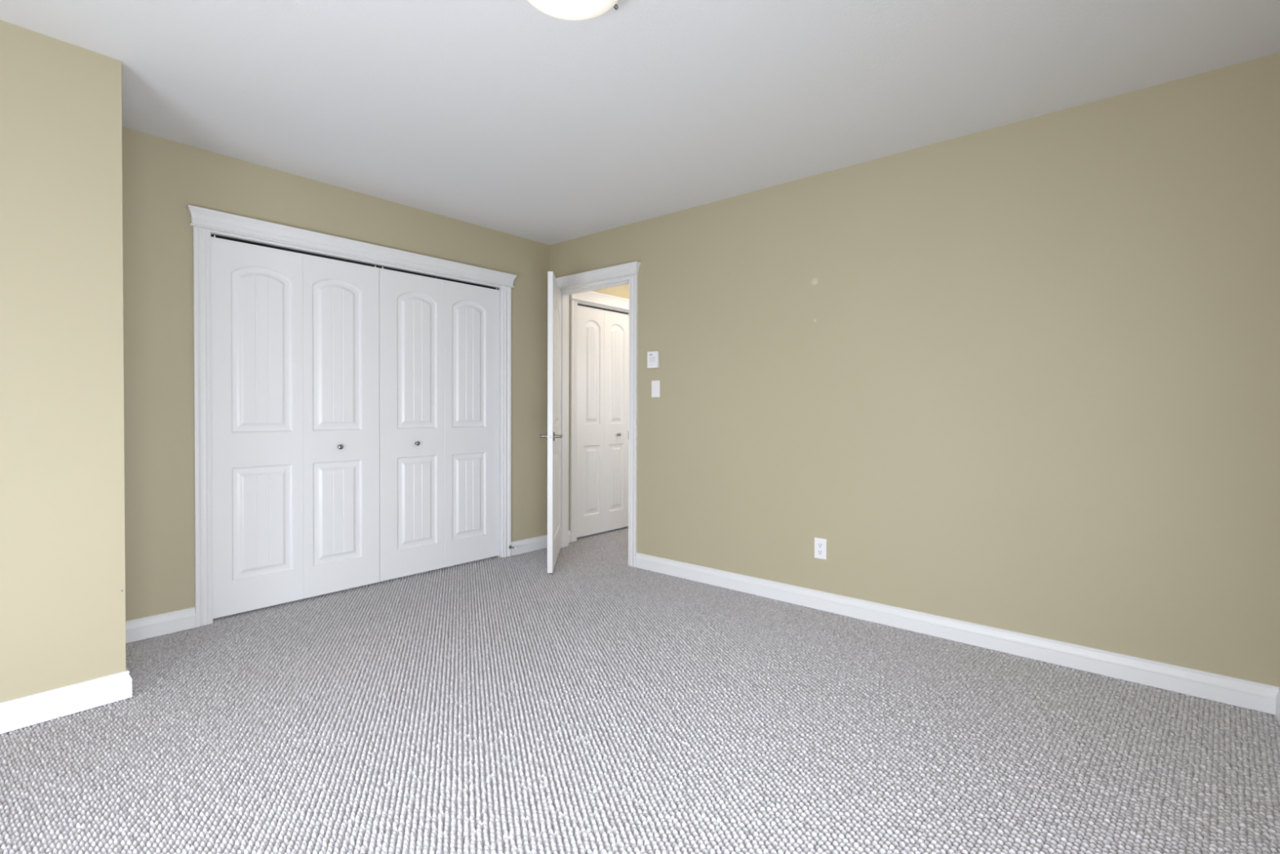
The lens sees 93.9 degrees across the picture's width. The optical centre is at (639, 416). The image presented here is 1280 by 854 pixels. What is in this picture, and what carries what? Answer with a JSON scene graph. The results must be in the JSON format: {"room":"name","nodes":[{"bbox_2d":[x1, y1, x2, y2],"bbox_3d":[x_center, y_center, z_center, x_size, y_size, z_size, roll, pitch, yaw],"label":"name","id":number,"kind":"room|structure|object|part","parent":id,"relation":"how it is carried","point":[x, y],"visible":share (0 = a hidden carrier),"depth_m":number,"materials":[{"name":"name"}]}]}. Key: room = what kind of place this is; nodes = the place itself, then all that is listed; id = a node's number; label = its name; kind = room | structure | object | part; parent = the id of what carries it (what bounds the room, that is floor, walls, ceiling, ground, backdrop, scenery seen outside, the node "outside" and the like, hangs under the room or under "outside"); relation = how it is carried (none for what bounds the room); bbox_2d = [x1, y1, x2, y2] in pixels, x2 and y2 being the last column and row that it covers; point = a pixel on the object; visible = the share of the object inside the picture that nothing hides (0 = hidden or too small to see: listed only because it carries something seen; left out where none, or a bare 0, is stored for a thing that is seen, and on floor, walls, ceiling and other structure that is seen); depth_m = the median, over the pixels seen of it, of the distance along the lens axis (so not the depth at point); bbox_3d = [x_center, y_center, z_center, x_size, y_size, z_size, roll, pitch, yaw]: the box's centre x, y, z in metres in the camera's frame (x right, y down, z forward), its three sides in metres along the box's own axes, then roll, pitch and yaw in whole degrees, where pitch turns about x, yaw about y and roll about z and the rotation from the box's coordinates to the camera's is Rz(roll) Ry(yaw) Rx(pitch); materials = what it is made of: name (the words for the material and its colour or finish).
{"room":"empty bedroom","nodes":[
{"label":"empty bedroom","id":0,"kind":"room"},
{"bbox_2d":[0,19,125,731],"bbox_3d":[-2.861,-0.109,1.895,0.816,2.490,1.752,1,1,40],"label":"wall","id":1,"kind":"structure","parent":0,"point":[63,602],"depth_m":2.16,"materials":[{"name":"beige paint"}]},
{"bbox_2d":[0,666,132,733],"bbox_3d":[-2.522,1.040,1.530,1.006,0.103,2.495,0,1,4],"label":"baseboard","id":2,"kind":"structure","parent":1,"relation":"attached to","point":[15,713],"depth_m":2.17,"materials":[{"name":"white paint"}]},
{"bbox_2d":[121,127,629,641],"bbox_3d":[-0.859,-0.139,4.784,0.115,2.490,5.253,1,1,40],"label":"wall","id":3,"kind":"structure","parent":0,"point":[161,176],"depth_m":3.02,"materials":[{"name":"beige paint"}]},
{"bbox_2d":[125,606,195,643],"bbox_3d":[-2.385,1.023,2.912,0.016,0.103,0.362,1,1,40],"label":"baseboard","id":4,"kind":"structure","parent":3,"relation":"attached to","point":[143,628],"depth_m":2.94,"materials":[{"name":"white paint"}]},
{"bbox_2d":[210,235,379,618],"bbox_3d":[-1.948,0.052,3.461,0.066,2.007,0.897,1,1,40],"label":"door","id":5,"kind":"structure","parent":3,"relation":"in","point":[295,354],"depth_m":3.42,"materials":[{"name":"white paint"}]},
{"bbox_3d":[-1.806,0.181,3.603,0.032,0.030,0.030,1,1,40],"label":"knob","id":6,"kind":"part","parent":5,"relation":"part of","materials":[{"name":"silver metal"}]},
{"bbox_2d":[186,204,516,627],"bbox_3d":[-1.656,0.001,3.817,0.160,2.130,2.031,1,1,40],"label":"door frame","id":7,"kind":"structure","parent":3,"relation":"attached to","point":[206,224],"depth_m":3.23,"materials":[{"name":"white paint"}]},
{"bbox_3d":[-2.240,0.054,3.065,0.018,2.037,0.074,1,1,40],"label":"casing","id":8,"kind":"part","parent":7,"relation":"part of","materials":[{"name":"white paint"}]},
{"bbox_3d":[-1.608,-1.016,3.766,0.046,0.094,2.031,1,1,40],"label":"head moulding","id":9,"kind":"part","parent":7,"relation":"part of","materials":[{"name":"white paint"}]},
{"bbox_3d":[-1.006,0.040,4.513,0.018,2.037,0.074,1,1,40],"label":"casing","id":10,"kind":"part","parent":7,"relation":"part of","materials":[{"name":"white paint"}]},
{"bbox_2d":[378,266,499,581],"bbox_3d":[-1.357,0.045,4.153,0.066,2.006,0.917,1,1,40],"label":"door","id":11,"kind":"structure","parent":3,"relation":"in","point":[439,339],"depth_m":4.11,"materials":[{"name":"white paint"}]},
{"bbox_2d":[511,534,546,555],"bbox_3d":[-0.858,1.005,4.704,0.016,0.103,0.389,1,1,40],"label":"baseboard","id":12,"kind":"structure","parent":3,"relation":"attached to","point":[533,544],"depth_m":4.68,"materials":[{"name":"white paint"}]},
{"bbox_2d":[568,529,570,542],"bbox_3d":[-0.622,1.003,4.981,0.016,0.103,0.108,1,1,40],"label":"baseboard","id":13,"kind":"structure","parent":3,"relation":"attached to","point":[569,540],"depth_m":5.01,"materials":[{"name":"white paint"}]},
{"bbox_2d":[568,290,629,542],"bbox_3d":[-0.329,-0.015,5.373,0.160,2.130,0.930,1,1,40],"label":"door frame","id":14,"kind":"structure","parent":3,"relation":"attached to","point":[590,299],"depth_m":5.05,"materials":[{"name":"white paint"}]},
{"bbox_3d":[-0.555,0.035,5.041,0.018,2.037,0.074,1,1,40],"label":"casing","id":15,"kind":"part","parent":14,"relation":"part of","materials":[{"name":"white paint"}]},
{"bbox_3d":[-0.281,-1.031,5.323,0.046,0.094,0.930,1,1,40],"label":"head moulding","id":16,"kind":"part","parent":14,"relation":"part of","materials":[{"name":"white paint"}]},
{"bbox_3d":[-0.297,-0.982,5.337,0.004,0.006,0.722,1,1,40],"label":"head casing","id":17,"kind":"part","parent":14,"relation":"part of","materials":[{"name":"white paint"}]},
{"bbox_2d":[577,305,629,537],"bbox_3d":[-0.323,0.031,5.367,0.066,1.998,0.711,1,1,40],"label":"door","id":18,"kind":"structure","parent":3,"relation":"in","point":[602,335],"depth_m":5.34,"materials":[{"name":"white paint"}]},
{"bbox_2d":[0,526,1279,853],"bbox_3d":[-0.098,1.094,2.531,4.194,0.020,6.112,1,1,40],"label":"floor","id":19,"kind":"structure","parent":0,"point":[598,703],"depth_m":2.02,"materials":[{"name":"grey carpet"}]},
{"bbox_2d":[0,0,1279,244],"bbox_3d":[-0.077,-1.409,3.023,5.032,0.100,7.100,1,1,40],"label":"ceiling","id":20,"kind":"structure","parent":0,"point":[510,117],"depth_m":2.40,"materials":[{"name":"white paint"}]},
{"bbox_2d":[526,0,618,20],"bbox_3d":[-0.203,-1.285,1.784,0.340,0.114,0.357,1,1,40],"label":"ceiling light","id":21,"kind":"object","parent":20,"relation":"attached to","point":[566,10],"visible":1,"depth_m":1.82,"materials":[{"name":"white glass"}]},
{"bbox_2d":[549,53,1279,691],"bbox_3d":[0.814,-0.118,3.600,4.197,2.490,0.115,1,1,40],"label":"wall","id":22,"kind":"structure","parent":0,"point":[1033,388],"depth_m":2.77,"materials":[{"name":"beige paint"}]},
{"bbox_2d":[539,271,563,573],"bbox_3d":[-0.625,0.035,4.393,0.154,2.026,0.763,0,1,-3],"label":"door","id":23,"kind":"structure","parent":22,"relation":"in","point":[553,436],"depth_m":4.07,"materials":[{"name":"white paint"}]},
{"bbox_3d":[-0.605,0.135,4.022,0.023,0.056,0.002,0,1,-3],"label":"latch plate","id":24,"kind":"part","parent":23,"relation":"part of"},
{"bbox_2d":[555,261,640,567],"bbox_3d":[-0.322,-0.015,4.569,0.948,2.151,0.206,1,1,40],"label":"door frame","id":25,"kind":"structure","parent":22,"relation":"attached to","point":[626,273],"depth_m":4.40,"materials":[{"name":"white paint"}]},
{"bbox_3d":[-0.607,0.021,4.900,0.074,2.069,0.018,1,1,40],"label":"casing","id":26,"kind":"part","parent":25,"relation":"part of","materials":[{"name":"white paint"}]},
{"bbox_3d":[-0.366,-1.003,4.518,0.762,0.011,0.004,1,1,40],"label":"head casing","id":27,"kind":"part","parent":25,"relation":"part of","materials":[{"name":"white paint"}]},
{"bbox_3d":[-0.358,-1.048,4.484,0.916,0.083,0.046,1,1,40],"label":"head moulding","id":28,"kind":"part","parent":25,"relation":"part of","materials":[{"name":"white paint"}]},
{"bbox_3d":[-0.054,0.030,4.254,0.074,2.070,0.018,1,1,40],"label":"casing","id":29,"kind":"part","parent":25,"relation":"part of","materials":[{"name":"white paint"}]},
{"bbox_2d":[647,351,659,368],"bbox_3d":[0.092,-0.393,4.119,0.092,0.115,0.028,1,1,40],"label":"thermostat","id":30,"kind":"object","parent":22,"relation":"attached to","point":[653,357],"visible":1,"depth_m":4.10,"materials":[{"name":"white plastic"}]},
{"bbox_2d":[651,380,660,397],"bbox_3d":[0.107,-0.192,4.120,0.072,0.115,0.010,1,1,40],"label":"light switch","id":31,"kind":"object","parent":22,"relation":"attached to","point":[655,384],"visible":1,"depth_m":4.12,"materials":[{"name":"white plastic"}]},
{"bbox_2d":[811,277,817,284],"bbox_3d":[0.983,-0.763,3.371,0.042,0.042,0.004,1,1,40],"label":"wall patch","id":32,"kind":"object","parent":22,"relation":"attached to","point":[814,281],"depth_m":3.37,"materials":[{"name":"beige paint"}]},
{"bbox_2d":[814,537,826,559],"bbox_3d":[1.013,0.739,3.358,0.071,0.115,0.008,1,1,40],"label":"power outlet","id":33,"kind":"object","parent":22,"relation":"attached to","point":[820,544],"visible":1,"depth_m":3.35,"materials":[{"name":"white plastic"}]},
{"bbox_2d":[817,548,822,555],"bbox_3d":[1.011,0.759,3.356,0.033,0.033,0.003,1,1,40],"label":"receptacle","id":34,"kind":"object","parent":33,"relation":"attached to","point":[820,551],"depth_m":3.36,"materials":[{"name":"grey plastic"}]},
{"bbox_2d":[817,542,822,547],"bbox_3d":[1.011,0.720,3.356,0.033,0.033,0.003,1,1,40],"label":"receptacle","id":35,"kind":"object","parent":33,"relation":"attached to","point":[820,544],"depth_m":3.36,"materials":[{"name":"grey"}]},
{"bbox_2d":[635,552,1279,724],"bbox_3d":[0.437,1.040,2.365,3.142,0.103,2.270,1,1,40],"label":"baseboard","id":36,"kind":"structure","parent":22,"relation":"attached to","point":[1244,693],"depth_m":2.76,"materials":[{"name":"white paint"}]}
]}

